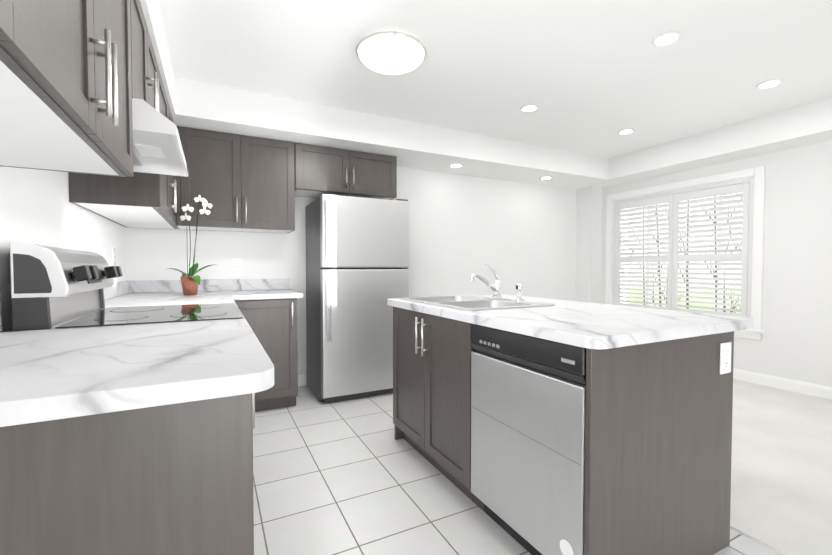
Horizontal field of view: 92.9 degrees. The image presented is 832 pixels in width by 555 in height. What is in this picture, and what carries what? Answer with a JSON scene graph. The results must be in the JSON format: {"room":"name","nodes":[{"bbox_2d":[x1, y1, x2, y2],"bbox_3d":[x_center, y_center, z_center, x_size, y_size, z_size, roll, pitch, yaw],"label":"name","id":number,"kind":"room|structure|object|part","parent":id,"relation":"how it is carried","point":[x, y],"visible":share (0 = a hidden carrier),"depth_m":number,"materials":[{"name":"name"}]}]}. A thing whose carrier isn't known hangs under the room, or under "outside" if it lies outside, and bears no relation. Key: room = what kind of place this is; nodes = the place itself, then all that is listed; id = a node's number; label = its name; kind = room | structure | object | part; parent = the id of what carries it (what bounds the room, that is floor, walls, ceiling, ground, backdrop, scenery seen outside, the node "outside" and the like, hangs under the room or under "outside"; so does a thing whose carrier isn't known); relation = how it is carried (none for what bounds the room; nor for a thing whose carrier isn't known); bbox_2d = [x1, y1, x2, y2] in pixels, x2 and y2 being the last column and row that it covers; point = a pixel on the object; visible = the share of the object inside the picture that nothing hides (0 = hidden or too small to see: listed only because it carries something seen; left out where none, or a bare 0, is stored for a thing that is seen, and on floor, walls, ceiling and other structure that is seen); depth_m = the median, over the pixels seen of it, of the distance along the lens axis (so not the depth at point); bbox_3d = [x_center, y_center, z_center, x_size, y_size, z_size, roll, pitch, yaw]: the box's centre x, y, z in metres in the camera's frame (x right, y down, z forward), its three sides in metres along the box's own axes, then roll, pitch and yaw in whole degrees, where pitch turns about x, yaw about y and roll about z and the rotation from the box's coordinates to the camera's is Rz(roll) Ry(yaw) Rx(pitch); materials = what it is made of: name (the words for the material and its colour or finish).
{"room":"kitchen","nodes":[
{"label":"kitchen","id":0,"kind":"room"},
{"bbox_2d":[0,166,125,331],"bbox_3d":[-0.905,-0.101,0.303,0.100,2.420,6.430,-1,2,-27],"label":"wall","id":1,"kind":"structure","parent":0,"point":[37,207],"depth_m":1.61,"materials":[{"name":"white paint"}]},
{"bbox_2d":[0,0,132,176],"bbox_3d":[-0.909,-0.703,0.857,0.406,0.735,0.988,-1,2,-27],"label":"upper cabinet","id":2,"kind":"object","parent":1,"relation":"attached to","point":[65,86],"visible":1,"depth_m":0.89,"materials":[{"name":"brown wood"}]},
{"bbox_2d":[112,248,115,264],"bbox_3d":[-2.077,-0.143,2.719,0.008,0.120,0.075,-1,2,-27],"label":"electrical outlet","id":3,"kind":"object","parent":1,"relation":"attached to","point":[113,257],"visible":1,"depth_m":2.70,"materials":[{"name":"white plastic"}]},
{"bbox_2d":[69,68,176,227],"bbox_3d":[-1.722,-0.743,2.405,0.368,0.735,0.981,-1,2,-27],"label":"upper cabinet","id":4,"kind":"object","parent":1,"relation":"attached to","point":[142,200],"depth_m":2.04,"materials":[{"name":"brown wood"}]},
{"bbox_2d":[130,0,158,111],"bbox_3d":[-1.308,-0.864,1.633,0.406,0.453,0.756,-1,2,-27],"label":"upper cabinet","id":5,"kind":"object","parent":1,"relation":"attached to","point":[145,79],"visible":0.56,"depth_m":1.62,"materials":[{"name":"brown wood"}]},
{"bbox_2d":[119,224,176,228],"bbox_3d":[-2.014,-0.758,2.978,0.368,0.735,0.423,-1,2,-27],"label":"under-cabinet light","id":6,"kind":"object","parent":1,"relation":"attached to","point":[125,225],"depth_m":3.03,"materials":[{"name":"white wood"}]},
{"bbox_2d":[132,98,187,176],"bbox_3d":[-1.265,-0.580,1.663,0.502,0.108,0.752,-1,2,-27],"label":"range hood","id":7,"kind":"object","parent":1,"relation":"attached to","point":[157,147],"visible":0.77,"depth_m":1.61,"materials":[{"name":"white metal"}]},
{"bbox_2d":[140,0,174,113],"bbox_3d":[-0.550,-1.182,0.120,0.390,0.250,5.630,-1,2,-27],"label":"ceiling bulkhead","id":8,"kind":"object","parent":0,"point":[153,18],"depth_m":2.02,"materials":[{"name":"white paint"}]},
{"bbox_2d":[125,167,576,384],"bbox_3d":[0.127,-0.206,4.383,5.450,2.420,0.100,-1,2,-27],"label":"wall","id":9,"kind":"structure","parent":0,"point":[464,228],"depth_m":4.42,"materials":[{"name":"white paint"}]},
{"bbox_2d":[174,126,294,232],"bbox_3d":[-1.481,-0.765,3.266,0.877,0.735,0.396,-1,2,-27],"label":"upper cabinet","id":10,"kind":"object","parent":9,"relation":"attached to","point":[241,183],"visible":0.96,"depth_m":3.12,"materials":[{"name":"brown wood"}]},
{"bbox_2d":[232,257,241,270],"bbox_3d":[-1.567,-0.117,3.458,0.075,0.120,0.008,-1,2,-27],"label":"electrical outlet","id":11,"kind":"object","parent":9,"relation":"attached to","point":[236,263],"visible":1,"depth_m":3.46,"materials":[{"name":"white plastic"}]},
{"bbox_2d":[298,375,304,385],"bbox_3d":[0.492,0.943,4.533,3.790,0.115,0.016,-1,2,-27],"label":"baseboard","id":12,"kind":"structure","parent":9,"relation":"attached to","point":[301,380],"depth_m":3.72,"materials":[{"name":"white"}]},
{"bbox_2d":[294,143,396,199],"bbox_3d":[-0.670,-0.950,3.675,0.936,0.385,0.396,-1,2,-27],"label":"upper cabinet","id":13,"kind":"object","parent":9,"relation":"attached to","point":[320,170],"visible":0.96,"depth_m":3.52,"materials":[{"name":"brown wood"}]},
{"bbox_2d":[172,77,626,188],"bbox_3d":[0.175,-1.281,3.986,5.200,0.250,0.600,-1,2,-27],"label":"ceiling bulkhead","id":14,"kind":"object","parent":9,"relation":"attached to","point":[223,109],"visible":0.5,"depth_m":3.45,"materials":[{"name":"white paint"}]},
{"bbox_2d":[449,163,462,166],"bbox_3d":[0.411,-1.154,4.077,0.144,0.007,0.144,-1,2,-27],"label":"recessed light","id":15,"kind":"object","parent":14,"relation":"attached to","point":[455,165],"visible":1,"depth_m":4.06,"materials":[{"name":"white ceramic"}]},
{"bbox_2d":[539,176,551,179],"bbox_3d":[1.524,-1.169,4.645,0.144,0.007,0.144,-1,2,-27],"label":"recessed light","id":16,"kind":"object","parent":14,"relation":"attached to","point":[546,177],"visible":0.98,"depth_m":4.61,"materials":[{"name":"white ceramic"}]},
{"bbox_2d":[158,0,831,158],"bbox_3d":[1.522,-1.393,1.510,5.550,0.100,6.430,-1,2,-27],"label":"ceiling","id":17,"kind":"structure","parent":0,"point":[591,77],"depth_m":2.50,"materials":[{"name":"white paint"}]},
{"bbox_2d":[355,31,426,74],"bbox_3d":[-0.146,-1.306,2.350,0.424,0.114,0.422,-1,2,-27],"label":"flush ceiling light","id":18,"kind":"object","parent":17,"relation":"attached to","point":[391,52],"visible":0.98,"depth_m":2.25,"materials":[{"name":"white glass"}]},
{"bbox_2d":[520,104,538,111],"bbox_3d":[0.928,-1.383,3.234,0.144,0.007,0.144,-1,2,-27],"label":"recessed light","id":19,"kind":"object","parent":17,"relation":"in","point":[528,108],"visible":1,"depth_m":3.23,"materials":[{"name":"white ceramic"}]},
{"bbox_2d":[618,129,634,133],"bbox_3d":[2.014,-1.397,3.789,0.144,0.007,0.144,-1,2,-27],"label":"recessed light","id":20,"kind":"object","parent":17,"relation":"in","point":[626,131],"visible":0.96,"depth_m":3.77,"materials":[{"name":"white ceramic"}]},
{"bbox_2d":[652,31,680,46],"bbox_3d":[1.428,-1.358,2.255,0.144,0.007,0.144,-1,2,-27],"label":"recessed light","id":21,"kind":"object","parent":17,"relation":"in","point":[667,38],"visible":1,"depth_m":2.25,"materials":[{"name":"white ceramic"}]},
{"bbox_2d":[756,79,782,88],"bbox_3d":[2.506,-1.372,2.805,0.144,0.007,0.144,-1,2,-27],"label":"recessed light","id":22,"kind":"object","parent":17,"relation":"in","point":[769,83],"visible":1,"depth_m":2.79,"materials":[{"name":"white ceramic"}]},
{"bbox_2d":[253,385,781,554],"bbox_3d":[0.240,1.143,0.920,2.670,0.100,6.430,-1,2,-27],"label":"floor","id":23,"kind":"structure","parent":0,"point":[353,476],"depth_m":1.94,"materials":[{"name":"white tile"}]},
{"bbox_2d":[0,393,254,554],"bbox_3d":[-0.799,0.653,1.017,0.716,0.875,0.866,-1,2,-27],"label":"base cabinet","id":24,"kind":"object","parent":23,"relation":"on","point":[174,479],"visible":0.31,"depth_m":0.68,"materials":[{"name":"brown wood"}]},
{"bbox_2d":[0,313,273,426],"bbox_3d":[-0.793,0.146,1.000,0.724,0.138,0.879,-1,2,-27],"label":"countertop","id":25,"kind":"structure","parent":24,"relation":"on","point":[50,374],"depth_m":0.80,"materials":[{"name":"stone"}]},
{"bbox_2d":[10,241,244,330],"bbox_3d":[-1.119,0.472,1.764,0.743,1.200,0.751,-1,2,-27],"label":"stove","id":26,"kind":"object","parent":23,"relation":"on","point":[55,288],"visible":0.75,"depth_m":1.42,"materials":[{"name":"grey metal"}]},
{"bbox_2d":[234,298,297,411],"bbox_3d":[-1.297,0.596,3.243,0.532,0.875,0.666,-1,2,-27],"label":"base cabinet","id":27,"kind":"object","parent":23,"relation":"on","point":[272,323],"visible":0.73,"depth_m":3.04,"materials":[{"name":"brown wood"}]},
{"bbox_2d":[305,194,408,402],"bbox_3d":[-0.536,0.167,3.586,0.773,1.713,0.708,-1,2,-27],"label":"fridge","id":28,"kind":"object","parent":23,"relation":"on","point":[357,262],"visible":0.88,"depth_m":3.30,"materials":[{"name":"grey metal"}]},
{"bbox_2d":[393,306,468,497],"bbox_3d":[0.408,0.619,2.344,0.822,0.876,0.882,-1,2,-27],"label":"base cabinet","id":29,"kind":"object","parent":23,"relation":"on","point":[431,352],"depth_m":2.07,"materials":[{"name":"brown wood"}]},
{"bbox_2d":[387,294,753,348],"bbox_3d":[0.581,0.169,2.061,0.942,0.038,1.583,-1,2,-27],"label":"countertop","id":30,"kind":"structure","parent":29,"relation":"on","point":[588,325],"depth_m":1.51,"materials":[{"name":"stone"}]},
{"bbox_2d":[399,295,554,310],"bbox_3d":[0.312,0.231,2.304,0.560,0.190,0.790,-1,2,-27],"label":"sink","id":31,"kind":"object","parent":30,"relation":"in","point":[469,302],"visible":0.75,"depth_m":2.29,"materials":[{"name":"silver metal"}]},
{"bbox_2d":[470,265,523,301],"bbox_3d":[0.445,0.029,2.345,0.232,0.210,0.349,-1,2,-27],"label":"faucet","id":32,"kind":"object","parent":30,"relation":"on","point":[495,288],"visible":1,"depth_m":2.38,"materials":[{"name":"silver metal"}]},
{"bbox_2d":[470,323,585,554],"bbox_3d":[0.638,0.639,1.624,0.589,0.871,0.600,-1,2,-27],"label":"dishwasher","id":33,"kind":"object","parent":23,"relation":"on","point":[528,404],"visible":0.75,"depth_m":1.43,"materials":[{"name":"grey metal"}]},
{"bbox_2d":[469,323,708,554],"bbox_3d":[0.641,0.637,1.649,0.604,0.876,0.691,-1,2,-27],"label":"base cabinet","id":34,"kind":"object","parent":23,"relation":"on","point":[658,435],"depth_m":1.33,"materials":[{"name":"brown wood"}]},
{"bbox_2d":[719,342,730,374],"bbox_3d":[1.202,0.312,1.533,0.075,0.120,0.008,-1,2,-27],"label":"outlet","id":35,"kind":"object","parent":34,"relation":"attached to","point":[725,358],"visible":1,"depth_m":1.53,"materials":[{"name":"white plastic"}]},
{"bbox_3d":[-1.650,0.611,2.682,0.716,0.875,1.346,-1,2,-27],"label":"base cabinet","id":36,"kind":"object","parent":23,"relation":"on","visible":0},
{"bbox_2d":[103,278,302,307],"bbox_3d":[-1.417,0.100,2.787,1.238,0.138,1.348,-1,2,-27],"label":"countertop","id":37,"kind":"structure","parent":36,"relation":"on","point":[130,293],"depth_m":3.06,"materials":[{"name":"stone"}]},
{"bbox_2d":[168,195,216,294],"bbox_3d":[-1.629,-0.238,2.881,0.328,0.731,0.234,-1,2,-27],"label":"orchid","id":38,"kind":"object","parent":37,"relation":"on","point":[190,282],"visible":1,"depth_m":2.87,"materials":[{"name":"terracotta"},{"name":"leaf"},{"name":"petal"}]},
{"bbox_2d":[576,186,601,303],"bbox_3d":[2.319,-0.105,5.315,0.200,2.170,0.240,-1,2,-27],"label":"wall","id":39,"kind":"structure","parent":0,"point":[588,241],"depth_m":5.22,"materials":[{"name":"white paint"}]},
{"bbox_2d":[601,141,831,386],"bbox_3d":[3.882,-0.164,2.747,0.250,2.420,6.230,-1,2,-27],"label":"wall","id":40,"kind":"structure","parent":0,"point":[794,342],"depth_m":3.52,"materials":[{"name":"white paint"}]},
{"bbox_2d":[605,166,764,339],"bbox_3d":[2.968,-0.243,4.486,0.295,1.630,1.700,-1,2,-27],"label":"window","id":41,"kind":"structure","parent":40,"relation":"in","point":[757,174],"depth_m":3.99,"materials":[{"name":"white wood"}]},
{"bbox_3d":[3.055,-0.257,4.530,0.060,1.431,1.486,-1,2,-27],"label":"exterior window frame","id":42,"kind":"part","parent":41,"relation":"part of","materials":[{"name":"white plastic"}]},
{"bbox_2d":[612,178,753,317],"bbox_3d":[2.898,-0.255,4.450,0.059,1.429,1.484,-1,2,-27],"label":"window shutters","id":43,"kind":"object","parent":41,"relation":"attached to","point":[673,258],"visible":0.85,"depth_m":4.31,"materials":[{"name":"white wood"}]},
{"bbox_2d":[608,97,831,181],"bbox_3d":[3.747,-1.238,2.314,0.360,0.250,5.630,-1,2,-27],"label":"ceiling bulkhead","id":44,"kind":"object","parent":40,"relation":"attached to","point":[801,125],"depth_m":3.64,"materials":[{"name":"white paint"}]},
{"bbox_2d":[733,368,831,399],"bbox_3d":[3.818,0.987,2.610,0.016,0.103,5.990,-1,2,-27],"label":"baseboard","id":45,"kind":"structure","parent":40,"relation":"attached to","point":[815,390],"depth_m":3.56,"materials":[{"name":"white wood"}]},
{"bbox_2d":[730,379,831,554],"bbox_3d":[2.711,1.105,2.182,2.880,0.112,6.430,-1,2,-27],"label":"floor carpet","id":46,"kind":"object","parent":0,"point":[781,479],"depth_m":2.16,"materials":[{"name":"beige carpet"}]},
{"label":"outside","id":47,"kind":"structure","parent":0,"visible":0},
{"bbox_2d":[627,192,742,312],"bbox_3d":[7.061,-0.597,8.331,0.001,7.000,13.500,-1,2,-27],"label":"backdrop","id":48,"kind":"structure","parent":47,"point":[706,300],"depth_m":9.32,"materials":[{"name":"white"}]},
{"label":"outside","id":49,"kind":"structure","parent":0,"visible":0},
{"bbox_2d":[628,194,741,312],"bbox_3d":[5.384,0.205,7.763,2.248,7.432,5.290,-1,2,-27],"label":"trees","id":50,"kind":"object","parent":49,"point":[733,307],"visible":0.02,"depth_m":8.38,"materials":[{"name":"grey plant"}]}
]}

